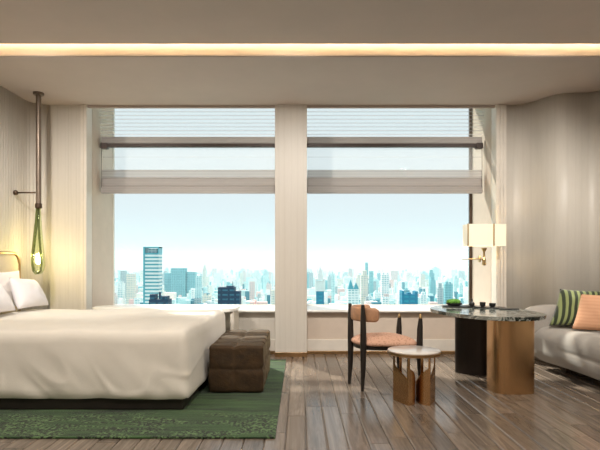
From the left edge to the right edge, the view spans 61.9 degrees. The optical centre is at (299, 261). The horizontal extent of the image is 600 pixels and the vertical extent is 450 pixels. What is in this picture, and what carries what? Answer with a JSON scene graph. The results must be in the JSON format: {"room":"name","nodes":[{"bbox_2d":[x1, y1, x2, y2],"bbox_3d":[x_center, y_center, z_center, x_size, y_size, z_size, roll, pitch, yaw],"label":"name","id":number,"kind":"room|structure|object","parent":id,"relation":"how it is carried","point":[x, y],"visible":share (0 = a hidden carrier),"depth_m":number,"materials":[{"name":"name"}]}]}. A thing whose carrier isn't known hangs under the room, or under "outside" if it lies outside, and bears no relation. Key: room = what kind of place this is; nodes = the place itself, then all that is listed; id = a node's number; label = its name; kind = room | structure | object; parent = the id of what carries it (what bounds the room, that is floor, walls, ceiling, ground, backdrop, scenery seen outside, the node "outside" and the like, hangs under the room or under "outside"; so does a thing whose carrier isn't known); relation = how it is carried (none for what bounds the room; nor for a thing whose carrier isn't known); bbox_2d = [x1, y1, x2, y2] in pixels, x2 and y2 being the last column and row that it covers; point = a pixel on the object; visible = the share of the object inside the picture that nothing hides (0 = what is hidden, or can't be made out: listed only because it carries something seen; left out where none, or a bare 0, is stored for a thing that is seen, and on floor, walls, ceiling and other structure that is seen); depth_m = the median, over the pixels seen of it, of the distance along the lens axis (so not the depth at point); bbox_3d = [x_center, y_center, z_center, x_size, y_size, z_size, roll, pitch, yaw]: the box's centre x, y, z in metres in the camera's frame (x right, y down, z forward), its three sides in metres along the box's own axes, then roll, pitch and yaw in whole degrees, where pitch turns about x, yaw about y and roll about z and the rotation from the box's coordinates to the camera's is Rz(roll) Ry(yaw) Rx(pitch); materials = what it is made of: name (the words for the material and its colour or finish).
{"room":"hotel room","nodes":[
{"label":"hotel room","id":0,"kind":"room"},
{"bbox_2d":[0,86,49,310],"bbox_3d":[-3.482,-0.550,2.575,0.375,3.600,8.350,0,0,0],"label":"wall","id":1,"kind":"structure","parent":0,"point":[17,115],"depth_m":6.33,"materials":[{"name":"beige paint"}]},
{"bbox_2d":[50,105,80,309],"bbox_3d":[-3.090,-0.410,6.673,0.410,3.320,0.153,0,0,0],"label":"wall","id":2,"kind":"structure","parent":0,"point":[65,120],"depth_m":6.60,"materials":[{"name":"beige paint"}]},
{"bbox_2d":[92,108,112,306],"bbox_3d":[-2.875,-0.725,7.130,0.150,3.950,0.780,0,0,0],"label":"wall","id":3,"kind":"structure","parent":0,"point":[102,118],"depth_m":7.05,"materials":[{"name":"beige paint"}]},
{"bbox_2d":[81,104,91,309],"bbox_3d":[-2.842,-0.410,6.647,0.085,3.320,0.185,0,0,0],"label":"trim","id":4,"kind":"structure","parent":3,"relation":"attached to","point":[86,113],"depth_m":6.58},
{"bbox_2d":[113,108,274,304],"bbox_3d":[-1.565,-1.027,7.505,2.470,3.346,0.050,0,0,0],"label":"window","id":5,"kind":"structure","parent":3,"relation":"in","point":[113,108],"depth_m":7.50,"materials":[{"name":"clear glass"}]},
{"bbox_2d":[275,105,306,351],"bbox_3d":[-0.119,-0.755,7.060,0.422,3.890,0.960,0,0,0],"label":"wall pillar","id":6,"kind":"structure","parent":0,"point":[290,120],"depth_m":6.58,"materials":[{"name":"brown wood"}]},
{"bbox_2d":[100,137,274,193],"bbox_3d":[-1.558,-1.609,6.961,2.445,1.305,0.178,0,0,0],"label":"window shade","id":7,"kind":"object","parent":6,"relation":"attached to","point":[112,181],"visible":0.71,"depth_m":6.98,"materials":[{"name":"fabric"}]},
{"bbox_2d":[275,352,306,356],"bbox_3d":[-0.119,1.220,6.786,0.426,0.060,0.428,0,0,0],"label":"baseboard","id":8,"kind":"structure","parent":6,"relation":"attached to","point":[277,354],"depth_m":6.57,"materials":[{"name":"brown wood"}]},
{"bbox_2d":[307,137,482,193],"bbox_3d":[1.323,-1.609,6.961,2.453,1.305,0.178,0,0,0],"label":"window shade","id":9,"kind":"object","parent":6,"relation":"attached to","point":[318,181],"visible":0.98,"depth_m":6.98,"materials":[{"name":"fabric"}]},
{"bbox_2d":[0,56,599,104],"bbox_3d":[0.090,-2.220,5.840,7.620,0.300,1.580,0,0,0],"label":"ceiling","id":10,"kind":"structure","parent":0,"point":[63,80],"depth_m":5.70,"materials":[{"name":"paint"}]},
{"bbox_2d":[13,91,43,273],"bbox_3d":[-3.325,-0.958,6.120,0.398,2.223,0.148,0,0,0],"label":"pendant lamp","id":11,"kind":"object","parent":10,"relation":"hanging from","point":[38,205],"visible":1,"depth_m":6.09,"materials":[{"name":"brown metal"}]},
{"bbox_2d":[35,203,41,208],"bbox_3d":[-3.200,-0.686,6.120,0.080,0.062,0.080,0,0,0],"label":"socket","id":12,"kind":"object","parent":11,"relation":"attached to","point":[37,205],"depth_m":6.09,"materials":[{"name":"brown metal"}]},
{"bbox_2d":[88,105,494,107],"bbox_3d":[-0.113,-2.053,6.612,5.374,0.035,0.035,0,0,0],"label":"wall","id":13,"kind":"structure","parent":10,"relation":"attached to","point":[89,106],"depth_m":6.59,"materials":[{"name":"paint"}]},
{"bbox_2d":[0,354,599,449],"bbox_3d":[0.187,1.306,2.000,8.150,0.112,10.400,0,0,0],"label":"floor","id":14,"kind":"structure","parent":0,"point":[319,409],"depth_m":4.10,"materials":[{"name":"brown wood"}]},
{"bbox_2d":[0,359,285,438],"bbox_3d":[-1.812,1.242,4.945,3.275,0.014,2.830,0,0,0],"label":"rug","id":15,"kind":"object","parent":14,"relation":"on","point":[208,415],"visible":0.42,"depth_m":3.92,"materials":[{"name":"green carpet"}]},
{"bbox_2d":[0,251,207,408],"bbox_3d":[-2.223,0.556,5.040,2.495,1.357,2.014,0,0,0],"label":"bed","id":16,"kind":"object","parent":15,"relation":"on","point":[9,262],"visible":0.15,"depth_m":4.18,"materials":[{"name":"beige fabric"}]},
{"bbox_2d":[0,271,19,306],"bbox_3d":[-3.297,0.310,5.580,0.134,0.420,0.680,0,0,0],"label":"bed pillow","id":17,"kind":"object","parent":16,"relation":"on","point":[4,276],"visible":0.38,"depth_m":5.60,"materials":[{"name":"white fabric"}]},
{"bbox_2d":[0,308,225,399],"bbox_3d":[-2.052,0.842,5.057,2.376,0.596,1.902,0,0,0],"label":"duvet","id":18,"kind":"object","parent":16,"relation":"on","point":[129,353],"visible":0.91,"depth_m":4.14,"materials":[{"name":"beige fabric"}]},
{"bbox_2d":[0,284,15,311],"bbox_3d":[-3.119,0.352,4.970,0.271,0.326,0.740,0,0,0],"label":"bed pillow","id":19,"kind":"object","parent":18,"relation":"on","point":[6,304],"visible":1,"depth_m":5.13,"materials":[{"name":"white fabric"}]},
{"bbox_2d":[9,278,48,308],"bbox_3d":[-3.103,0.343,5.690,0.255,0.345,0.540,0,0,0],"label":"bed pillow","id":20,"kind":"object","parent":18,"relation":"on","point":[26,293],"visible":1,"depth_m":5.57,"materials":[{"name":"white fabric"}]},
{"bbox_2d":[92,304,239,329],"bbox_3d":[-1.700,0.900,6.385,1.840,0.669,0.610,0,0,0],"label":"console table","id":21,"kind":"object","parent":15,"relation":"on","point":[231,311],"visible":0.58,"depth_m":6.35,"materials":[{"name":"white stone"}]},
{"bbox_2d":[208,329,269,391],"bbox_3d":[-0.602,1.010,5.278,0.528,0.453,1.170,0,0,0],"label":"ottoman","id":22,"kind":"object","parent":15,"relation":"on","point":[239,360],"visible":1,"depth_m":4.70,"materials":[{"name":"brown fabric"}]},
{"bbox_2d":[348,303,422,390],"bbox_3d":[0.843,0.833,5.033,0.708,0.837,0.478,0,0,0],"label":"chair","id":23,"kind":"object","parent":14,"relation":"on","point":[363,313],"visible":0.94,"depth_m":4.85,"materials":[{"name":"black wood"}]},
{"bbox_2d":[351,332,416,346],"bbox_3d":[0.832,0.768,5.033,0.628,0.104,0.478,0,0,0],"label":"seat cushion","id":24,"kind":"object","parent":23,"relation":"on","point":[375,339],"depth_m":4.84,"materials":[{"name":"orange fabric"}]},
{"bbox_2d":[387,345,440,405],"bbox_3d":[1.036,1.023,4.550,0.480,0.454,0.480,0,0,0],"label":"side table","id":25,"kind":"object","parent":14,"relation":"on","point":[403,387],"visible":1,"depth_m":4.40,"materials":[{"name":"beige stone"}]},
{"bbox_2d":[430,305,546,394],"bbox_3d":[1.921,0.879,5.277,0.998,0.742,1.381,0,0,0],"label":"dining table","id":26,"kind":"object","parent":14,"relation":"on","point":[496,344],"visible":0.9,"depth_m":4.76,"materials":[{"name":"brown metal"}]},
{"bbox_2d":[442,305,475,307],"bbox_3d":[1.800,0.500,5.660,0.380,0.016,0.232,0,0,0],"label":"tray","id":27,"kind":"object","parent":26,"relation":"on","point":[446,306],"visible":0.73,"depth_m":5.56,"materials":[{"name":"black ceramic"}]},
{"bbox_2d":[446,299,461,305],"bbox_3d":[1.750,0.455,5.680,0.180,0.075,0.180,0,0,0],"label":"bowl","id":28,"kind":"object","parent":27,"relation":"on","point":[452,302],"visible":1,"depth_m":5.62,"materials":[{"name":"black ceramic"}]},
{"bbox_2d":[473,306,505,308],"bbox_3d":[2.090,0.501,5.520,0.335,0.014,0.193,0,0,0],"label":"tray","id":29,"kind":"object","parent":26,"relation":"on","point":[485,307],"visible":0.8,"depth_m":5.45,"materials":[{"name":"black ceramic"}]},
{"bbox_2d":[499,308,518,309],"bbox_3d":[2.240,0.502,5.360,0.209,0.012,0.112,0,0,0],"label":"dish","id":30,"kind":"object","parent":26,"relation":"on","point":[499,308],"visible":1,"depth_m":5.33,"materials":[{"name":"black ceramic"}]},
{"bbox_2d":[524,305,599,380],"bbox_3d":[3.132,0.850,4.325,1.065,0.800,3.450,0,0,0],"label":"sofa","id":31,"kind":"object","parent":14,"relation":"on","point":[577,350],"visible":0.63,"depth_m":5.33,"materials":[{"name":"grey fabric"}]},
{"bbox_2d":[549,289,599,324],"bbox_3d":[3.108,0.516,5.610,0.578,0.406,0.380,0,0,0],"label":"sofa cushion","id":32,"kind":"object","parent":31,"relation":"on","point":[566,309],"visible":0.59,"depth_m":5.61,"materials":[{"name":"green fabric"}]},
{"bbox_2d":[572,294,599,330],"bbox_3d":[3.157,0.542,5.310,0.449,0.391,0.380,0,0,0],"label":"sofa cushion","id":33,"kind":"object","parent":31,"relation":"on","point":[588,313],"visible":1,"depth_m":5.33,"materials":[{"name":"fabric"}]},
{"bbox_2d":[0,0,599,43],"bbox_3d":[0.090,-2.175,1.665,7.620,0.050,6.530,0,0,0],"label":"ceiling","id":34,"kind":"structure","parent":0,"point":[21,21],"depth_m":4.47,"materials":[{"name":"paint"}]},
{"bbox_2d":[0,44,599,55],"bbox_3d":[0.090,-2.245,4.805,7.620,0.330,0.510,0,0,0],"label":"cove","id":35,"kind":"object","parent":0,"point":[5,49],"visible":0.09,"depth_m":5.04,"materials":[{"name":"paint"}]},
{"bbox_2d":[226,312,454,338],"bbox_3d":[-0.113,0.963,6.875,5.374,0.575,0.150,0,0,0],"label":"wall","id":36,"kind":"structure","parent":0,"point":[320,325],"depth_m":6.80,"materials":[{"name":"beige paint"}]},
{"bbox_2d":[239,305,274,311],"bbox_3d":[-1.565,0.660,7.150,2.470,0.029,0.900,0,0,0],"label":"trim","id":37,"kind":"structure","parent":36,"relation":"on","point":[243,308],"depth_m":6.95,"materials":[{"name":"white stone"}]},
{"bbox_2d":[269,339,274,350],"bbox_3d":[-1.565,1.127,6.787,2.470,0.155,0.025,0,0,0],"label":"baseboard","id":38,"kind":"structure","parent":36,"relation":"attached to","point":[272,341],"depth_m":6.78,"materials":[{"name":"beige wood"}]},
{"bbox_2d":[307,305,438,311],"bbox_3d":[1.333,0.660,7.150,2.482,0.029,0.900,0,0,0],"label":"trim","id":39,"kind":"structure","parent":36,"relation":"on","point":[310,308],"depth_m":6.95,"materials":[{"name":"white stone"}]},
{"bbox_2d":[307,339,454,353],"bbox_3d":[1.333,1.150,6.785,2.482,0.200,0.030,0,0,0],"label":"baseboard","id":40,"kind":"structure","parent":36,"relation":"attached to","point":[312,344],"depth_m":6.78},
{"bbox_2d":[472,108,491,305],"bbox_3d":[2.647,-0.725,7.130,0.146,3.950,0.780,0,0,0],"label":"wall","id":41,"kind":"structure","parent":0,"point":[481,117],"depth_m":7.05,"materials":[{"name":"beige paint"}]},
{"bbox_2d":[307,108,471,304],"bbox_3d":[1.333,-1.027,7.505,2.482,3.346,0.050,0,0,0],"label":"window","id":42,"kind":"structure","parent":41,"relation":"in","point":[470,109],"depth_m":7.49,"materials":[{"name":"brown metal"}]},
{"bbox_2d":[462,224,505,265],"bbox_3d":[2.337,-0.220,6.434,0.527,0.530,0.273,0,0,0],"label":"wall sconce","id":43,"kind":"object","parent":41,"relation":"attached to","point":[473,234],"visible":1,"depth_m":6.31,"materials":[{"name":"beige"}]},
{"bbox_2d":[491,104,505,306],"bbox_3d":[2.647,-0.410,6.647,0.146,3.320,0.185,0,0,0],"label":"trim","id":44,"kind":"structure","parent":41,"relation":"attached to","point":[498,114],"depth_m":6.58,"materials":[{"name":"beige wood"}]},
{"bbox_2d":[506,90,599,359],"bbox_3d":[3.270,-0.550,2.560,1.100,3.600,8.320,0,0,0],"label":"wall","id":45,"kind":"structure","parent":0,"point":[553,142],"depth_m":6.23,"materials":[{"name":"beige paint"}]},
{"label":"outside","id":46,"kind":"structure","parent":0,"visible":0},
{"bbox_2d":[133,271,468,280],"bbox_3d":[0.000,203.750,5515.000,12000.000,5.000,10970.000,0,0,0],"label":"ground","id":47,"kind":"structure","parent":46,"point":[335,272],"depth_m":8883.94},
{"bbox_2d":[117,281,124,303],"bbox_3d":[-574.197,130.910,1604.936,24.685,140.681,20.920,0,0,0],"label":"high rise","id":48,"kind":"structure","parent":47,"relation":"on","point":[120,286],"depth_m":1597.87,"materials":[{"name":"white concrete"}]},
{"bbox_2d":[120,270,126,298],"bbox_3d":[-694.352,117.421,1966.875,26.592,167.658,20.488,0,0,0],"label":"high rise","id":49,"kind":"structure","parent":47,"relation":"on","point":[123,273],"depth_m":1960.14,"materials":[{"name":"concrete"}]},
{"bbox_2d":[126,274,135,303],"bbox_3d":[-538.285,119.075,1592.621,33.726,164.350,23.105,0,0,0],"label":"high rise","id":50,"kind":"structure","parent":47,"relation":"on","point":[130,278],"depth_m":1585.05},
{"bbox_2d":[134,298,139,303],"bbox_3d":[-438.203,149.291,1341.368,16.604,103.918,12.332,0,0,0],"label":"high rise","id":51,"kind":"structure","parent":47,"relation":"on","point":[136,300],"depth_m":1337.35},
{"bbox_2d":[140,270,142,281],"bbox_3d":[-1293.287,133.913,4124.321,58.806,134.673,53.850,0,0,0],"label":"high rise","id":52,"kind":"structure","parent":47,"relation":"on","point":[141,271],"depth_m":4106.28,"materials":[{"name":"white"}]},
{"bbox_2d":[143,247,161,303],"bbox_3d":[-338.050,83.375,1149.300,35.100,235.750,31.400,0,0,0],"label":"glass tower","id":53,"kind":"structure","parent":47,"relation":"on","point":[152,258],"depth_m":1134.99,"materials":[{"name":"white glass"}]},
{"bbox_2d":[148,249,157,252],"bbox_3d":[-336.100,-25.000,1150.000,20.000,11.000,18.000,0,0,0],"label":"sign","id":54,"kind":"object","parent":53,"relation":"on","point":[149,250],"depth_m":1141.11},
{"bbox_2d":[149,292,171,303],"bbox_3d":[-251.100,127.625,900.000,34.000,147.250,26.000,0,0,0],"label":"office block","id":55,"kind":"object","parent":47,"relation":"on","point":[154,299],"visible":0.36,"depth_m":890.00,"materials":[{"name":"blue glass"}]},
{"bbox_2d":[162,271,166,284],"bbox_3d":[-763.798,126.046,2838.149,36.293,150.408,40.114,0,0,0],"label":"high rise","id":56,"kind":"structure","parent":47,"relation":"on","point":[163,271],"depth_m":2824.96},
{"bbox_2d":[164,268,196,296],"bbox_3d":[-505.200,113.225,2107.500,132.000,176.050,55.000,0,0,0],"label":"office block","id":57,"kind":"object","parent":47,"relation":"on","point":[180,281],"visible":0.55,"depth_m":2079.94,"materials":[{"name":"blue glass"}]},
{"bbox_2d":[191,290,194,298],"bbox_3d":[-345.399,145.380,1615.153,11.742,111.740,11.076,0,0,0],"label":"high rise","id":58,"kind":"structure","parent":47,"relation":"on","point":[192,291],"depth_m":1611.58,"materials":[{"name":"white concrete"}]},
{"bbox_2d":[194,298,200,303],"bbox_3d":[-292.115,151.985,1427.611,22.351,98.530,14.858,0,0,0],"label":"high rise","id":59,"kind":"structure","parent":47,"relation":"on","point":[196,300],"depth_m":1422.56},
{"bbox_2d":[195,276,201,302],"bbox_3d":[-300.898,121.398,1483.763,22.126,159.704,23.564,0,0,0],"label":"high rise","id":60,"kind":"structure","parent":47,"relation":"on","point":[198,279],"depth_m":1475.98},
{"bbox_2d":[203,265,205,286],"bbox_3d":[-498.785,108.239,2613.066,21.262,186.021,20.985,0,0,0],"label":"high rise","id":61,"kind":"structure","parent":47,"relation":"on","point":[204,268],"depth_m":2606.29,"materials":[{"name":"white concrete"}]},
{"bbox_2d":[202,294,210,302],"bbox_3d":[-288.964,149.740,1545.545,32.145,103.019,23.785,0,0,0],"label":"high rise","id":62,"kind":"structure","parent":47,"relation":"on","point":[205,297],"depth_m":1537.78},
{"bbox_2d":[212,268,216,277],"bbox_3d":[-691.811,124.411,4038.171,48.142,153.678,48.027,0,0,0],"label":"high rise","id":63,"kind":"structure","parent":47,"relation":"on","point":[213,269],"depth_m":4021.94,"materials":[{"name":"white"}]},
{"bbox_2d":[214,273,220,287],"bbox_3d":[-506.299,133.986,3066.930,55.291,134.529,37.767,0,0,0],"label":"high rise","id":64,"kind":"structure","parent":47,"relation":"on","point":[217,276],"depth_m":3054.51,"materials":[{"name":"white concrete"}]},
{"bbox_2d":[220,269,223,279],"bbox_3d":[-720.527,132.384,4600.236,40.051,137.731,30.677,0,0,0],"label":"high rise","id":65,"kind":"structure","parent":47,"relation":"on","point":[221,270],"depth_m":4589.84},
{"bbox_2d":[221,279,225,286],"bbox_3d":[-459.782,151.135,3003.848,33.822,100.230,26.801,0,0,0],"label":"high rise","id":66,"kind":"structure","parent":47,"relation":"on","point":[222,280],"depth_m":2994.70,"materials":[{"name":"concrete"}]},
{"bbox_2d":[218,281,240,303],"bbox_3d":[-140.500,119.625,999.700,43.000,163.250,30.600,0,0,0],"label":"office block","id":67,"kind":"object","parent":47,"relation":"on","point":[228,294],"visible":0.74,"depth_m":984.90,"materials":[{"name":"blue glass"}]},
{"bbox_2d":[233,280,238,289],"bbox_3d":[-287.657,129.221,2248.376,30.224,144.057,20.110,0,0,0],"label":"high rise","id":68,"kind":"structure","parent":47,"relation":"on","point":[235,283],"depth_m":2241.83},
{"bbox_2d":[240,273,242,285],"bbox_3d":[-352.492,133.827,3001.179,22.378,134.846,23.597,0,0,0],"label":"high rise","id":69,"kind":"structure","parent":47,"relation":"on","point":[241,274],"depth_m":2993.24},
{"bbox_2d":[243,270,245,283],"bbox_3d":[-366.615,128.239,3292.680,27.132,146.022,22.736,0,0,0],"label":"high rise","id":70,"kind":"structure","parent":47,"relation":"on","point":[244,271],"depth_m":3285.02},
{"bbox_2d":[246,277,251,288],"bbox_3d":[-368.289,154.745,3514.029,71.134,93.011,53.981,0,0,0],"label":"high rise","id":71,"kind":"structure","parent":47,"relation":"on","point":[247,278],"depth_m":3496.03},
{"bbox_2d":[250,281,254,299],"bbox_3d":[-164.761,134.247,1723.226,22.443,134.007,16.833,0,0,0],"label":"high rise","id":72,"kind":"structure","parent":47,"relation":"on","point":[252,283],"depth_m":1717.61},
{"bbox_2d":[248,278,256,295],"bbox_3d":[-232.826,140.855,2450.309,50.693,120.789,40.778,0,0,0],"label":"high rise","id":73,"kind":"structure","parent":47,"relation":"on","point":[250,278],"depth_m":2436.45,"materials":[{"name":"white concrete"}]},
{"bbox_2d":[252,270,260,285],"bbox_3d":[-264.943,125.712,3064.004,64.585,151.076,70.537,0,0,0],"label":"high rise","id":74,"kind":"structure","parent":47,"relation":"on","point":[256,274],"depth_m":3040.37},
{"bbox_2d":[263,270,268,293],"bbox_3d":[-183.698,120.894,2682.705,39.116,160.713,27.944,0,0,0],"label":"high rise","id":75,"kind":"structure","parent":47,"relation":"on","point":[265,273],"depth_m":2673.31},
{"bbox_2d":[266,283,271,296],"bbox_3d":[-129.809,143.645,2084.834,27.476,115.209,26.611,0,0,0],"label":"high rise","id":76,"kind":"structure","parent":47,"relation":"on","point":[268,286],"depth_m":2075.89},
{"bbox_2d":[271,273,273,286],"bbox_3d":[-131.292,126.026,2372.629,18.559,150.448,16.603,0,0,0],"label":"high rise","id":77,"kind":"structure","parent":47,"relation":"on","point":[272,276],"depth_m":2367.27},
{"bbox_2d":[271,290,274,303],"bbox_3d":[-74.499,141.984,1472.661,26.692,118.532,22.758,0,0,0],"label":"high rise","id":78,"kind":"structure","parent":47,"relation":"on","point":[272,291],"depth_m":1465.21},
{"bbox_2d":[115,268,468,303],"bbox_3d":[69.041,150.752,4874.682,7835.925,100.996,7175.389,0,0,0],"label":"blocks","id":79,"kind":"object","parent":47,"relation":"on","point":[341,297],"visible":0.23,"depth_m":2264.38},
{"bbox_2d":[307,272,308,287],"bbox_3d":[33.467,113.843,2376.645,21.216,174.814,16.226,0,0,0],"label":"high rise","id":80,"kind":"structure","parent":47,"relation":"on","point":[307,272],"depth_m":2371.32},
{"bbox_2d":[308,271,312,287],"bbox_3d":[52.862,125.116,2599.381,42.425,152.268,38.637,0,0,0],"label":"high rise","id":81,"kind":"structure","parent":47,"relation":"on","point":[309,273],"depth_m":2586.64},
{"bbox_2d":[314,267,325,303],"bbox_3d":[52.000,99.225,1300.000,28.000,204.050,24.000,0,0,0],"label":"spire tower","id":82,"kind":"structure","parent":47,"relation":"on","point":[319,285],"depth_m":1289.89,"materials":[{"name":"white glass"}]},
{"bbox_2d":[328,271,330,289],"bbox_3d":[165.072,126.557,2794.558,27.068,149.386,26.307,0,0,0],"label":"high rise","id":83,"kind":"structure","parent":47,"relation":"on","point":[329,277],"depth_m":2785.92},
{"bbox_2d":[331,272,334,300],"bbox_3d":[116.429,118.478,1754.605,16.222,165.544,13.319,0,0,0],"label":"high rise","id":84,"kind":"structure","parent":47,"relation":"on","point":[332,274],"depth_m":1750.21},
{"bbox_2d":[335,279,343,286],"bbox_3d":[236.952,151.226,3003.044,62.894,100.047,49.407,0,0,0],"label":"high rise","id":85,"kind":"structure","parent":47,"relation":"on","point":[339,281],"depth_m":2986.66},
{"bbox_2d":[344,276,351,283],"bbox_3d":[274.900,140.994,2879.485,56.263,120.512,60.128,0,0,0],"label":"high rise","id":86,"kind":"structure","parent":47,"relation":"on","point":[346,279],"depth_m":2859.65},
{"bbox_2d":[348,268,351,276],"bbox_3d":[324.460,119.041,3229.229,34.767,164.418,32.167,0,0,0],"label":"high rise","id":87,"kind":"structure","parent":47,"relation":"on","point":[349,269],"depth_m":3218.34,"materials":[{"name":"white"}]},
{"bbox_2d":[347,270,358,303],"bbox_3d":[127.700,110.225,1199.750,27.000,182.050,24.500,0,0,0],"label":"tower","id":88,"kind":"structure","parent":47,"relation":"on","point":[352,292],"depth_m":1188.01,"materials":[{"name":"teal glass"}]},
{"bbox_2d":[356,275,359,294],"bbox_3d":[264.025,128.982,2217.269,40.807,144.536,32.377,0,0,0],"label":"high rise","id":89,"kind":"structure","parent":47,"relation":"on","point":[358,276],"depth_m":2206.53,"materials":[{"name":"white concrete"}]},
{"bbox_2d":[360,270,367,303],"bbox_3d":[203.996,113.909,1586.011,28.617,174.681,31.666,0,0,0],"label":"high rise","id":90,"kind":"structure","parent":47,"relation":"on","point":[364,277],"depth_m":1575.40,"materials":[{"name":"white concrete"}]},
{"bbox_2d":[365,262,372,293],"bbox_3d":[318.400,101.775,2300.000,37.000,198.950,16.000,0,0,0],"label":"office block","id":91,"kind":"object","parent":47,"relation":"on","point":[366,263],"visible":0.5,"depth_m":2292.19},
{"bbox_2d":[373,281,375,291],"bbox_3d":[361.836,148.267,2492.370,42.630,105.966,31.222,0,0,0],"label":"high rise","id":92,"kind":"structure","parent":47,"relation":"on","point":[374,282],"depth_m":2482.09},
{"bbox_2d":[373,279,378,291],"bbox_3d":[398.964,145.567,2616.355,32.525,111.365,35.567,0,0,0],"label":"high rise","id":93,"kind":"structure","parent":47,"relation":"on","point":[376,280],"depth_m":2604.38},
{"bbox_2d":[373,291,380,301],"bbox_3d":[290.010,154.369,1874.749,33.261,93.762,32.602,0,0,0],"label":"high rise","id":94,"kind":"structure","parent":47,"relation":"on","point":[376,294],"depth_m":1863.99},
{"bbox_2d":[381,272,388,301],"bbox_3d":[271.755,116.827,1595.490,30.827,168.847,29.388,0,0,0],"label":"high rise","id":95,"kind":"structure","parent":47,"relation":"on","point":[384,277],"depth_m":1585.82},
{"bbox_2d":[382,297,388,303],"bbox_3d":[236.458,149.320,1385.053,23.059,103.860,18.801,0,0,0],"label":"high rise","id":96,"kind":"structure","parent":47,"relation":"on","point":[385,300],"depth_m":1378.79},
{"bbox_2d":[390,270,397,285],"bbox_3d":[564.801,126.333,3009.404,51.808,149.834,54.329,0,0,0],"label":"high rise","id":97,"kind":"structure","parent":47,"relation":"on","point":[393,273],"depth_m":2991.04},
{"bbox_2d":[405,272,411,280],"bbox_3d":[909.318,144.643,4185.490,59.699,113.214,59.474,0,0,0],"label":"high rise","id":98,"kind":"structure","parent":47,"relation":"on","point":[408,275],"depth_m":4165.85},
{"bbox_2d":[399,290,417,303],"bbox_3d":[249.550,133.400,1150.000,36.000,135.700,30.000,0,0,0],"label":"office block","id":99,"kind":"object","parent":47,"relation":"on","point":[408,298],"visible":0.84,"depth_m":1134.99,"materials":[{"name":"blue glass"}]},
{"bbox_2d":[419,273,424,287],"bbox_3d":[627.957,129.851,2567.111,31.843,142.799,34.905,0,0,0],"label":"high rise","id":100,"kind":"structure","parent":47,"relation":"on","point":[421,277],"depth_m":2555.25,"materials":[{"name":"white concrete"}]},
{"bbox_2d":[419,292,426,303],"bbox_3d":[355.282,132.893,1443.155,24.018,136.714,20.486,0,0,0],"label":"high rise","id":101,"kind":"structure","parent":47,"relation":"on","point":[423,298],"depth_m":1436.17,"materials":[{"name":"white concrete"}]},
{"bbox_2d":[422,268,427,279],"bbox_3d":[785.882,119.336,3173.338,52.930,163.828,55.798,0,0,0],"label":"high rise","id":102,"kind":"structure","parent":47,"relation":"on","point":[423,271],"depth_m":3154.55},
{"bbox_2d":[429,270,433,279],"bbox_3d":[594.782,118.175,2259.814,27.883,166.150,22.397,0,0,0],"label":"high rise","id":103,"kind":"structure","parent":47,"relation":"on","point":[431,274],"depth_m":2253.63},
{"bbox_2d":[429,277,435,295],"bbox_3d":[528.051,130.333,1993.599,29.502,141.834,25.506,0,0,0],"label":"high rise","id":104,"kind":"structure","parent":47,"relation":"on","point":[432,283],"depth_m":1985.18,"materials":[{"name":"blue glass"}]},
{"bbox_2d":[431,264,438,279],"bbox_3d":[1039.001,108.703,3836.760,61.863,185.094,52.525,0,0,0],"label":"high rise","id":105,"kind":"structure","parent":47,"relation":"on","point":[435,269],"depth_m":3819.07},
{"bbox_2d":[437,283,442,303],"bbox_3d":[375.271,128.732,1338.069,19.078,145.036,14.208,0,0,0],"label":"high rise","id":106,"kind":"structure","parent":47,"relation":"on","point":[439,289],"depth_m":1333.44,"materials":[{"name":"white concrete"}]},
{"bbox_2d":[443,281,452,303],"bbox_3d":[424.281,128.546,1430.900,28.675,145.408,19.698,0,0,0],"label":"high rise","id":107,"kind":"structure","parent":47,"relation":"on","point":[447,288],"depth_m":1424.30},
{"bbox_2d":[453,275,458,291],"bbox_3d":[685.613,129.941,2197.915,25.065,142.617,24.035,0,0,0],"label":"high rise","id":108,"kind":"structure","parent":47,"relation":"on","point":[455,279],"depth_m":2189.90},
{"bbox_2d":[457,270,464,280],"bbox_3d":[1225.171,132.771,3797.930,57.629,136.957,43.017,0,0,0],"label":"high rise","id":109,"kind":"structure","parent":47,"relation":"on","point":[460,274],"depth_m":3783.80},
{"bbox_2d":[459,283,462,293],"bbox_3d":[646.842,131.357,2007.147,17.263,139.787,17.601,0,0,0],"label":"high rise","id":110,"kind":"structure","parent":47,"relation":"on","point":[460,285],"depth_m":2001.24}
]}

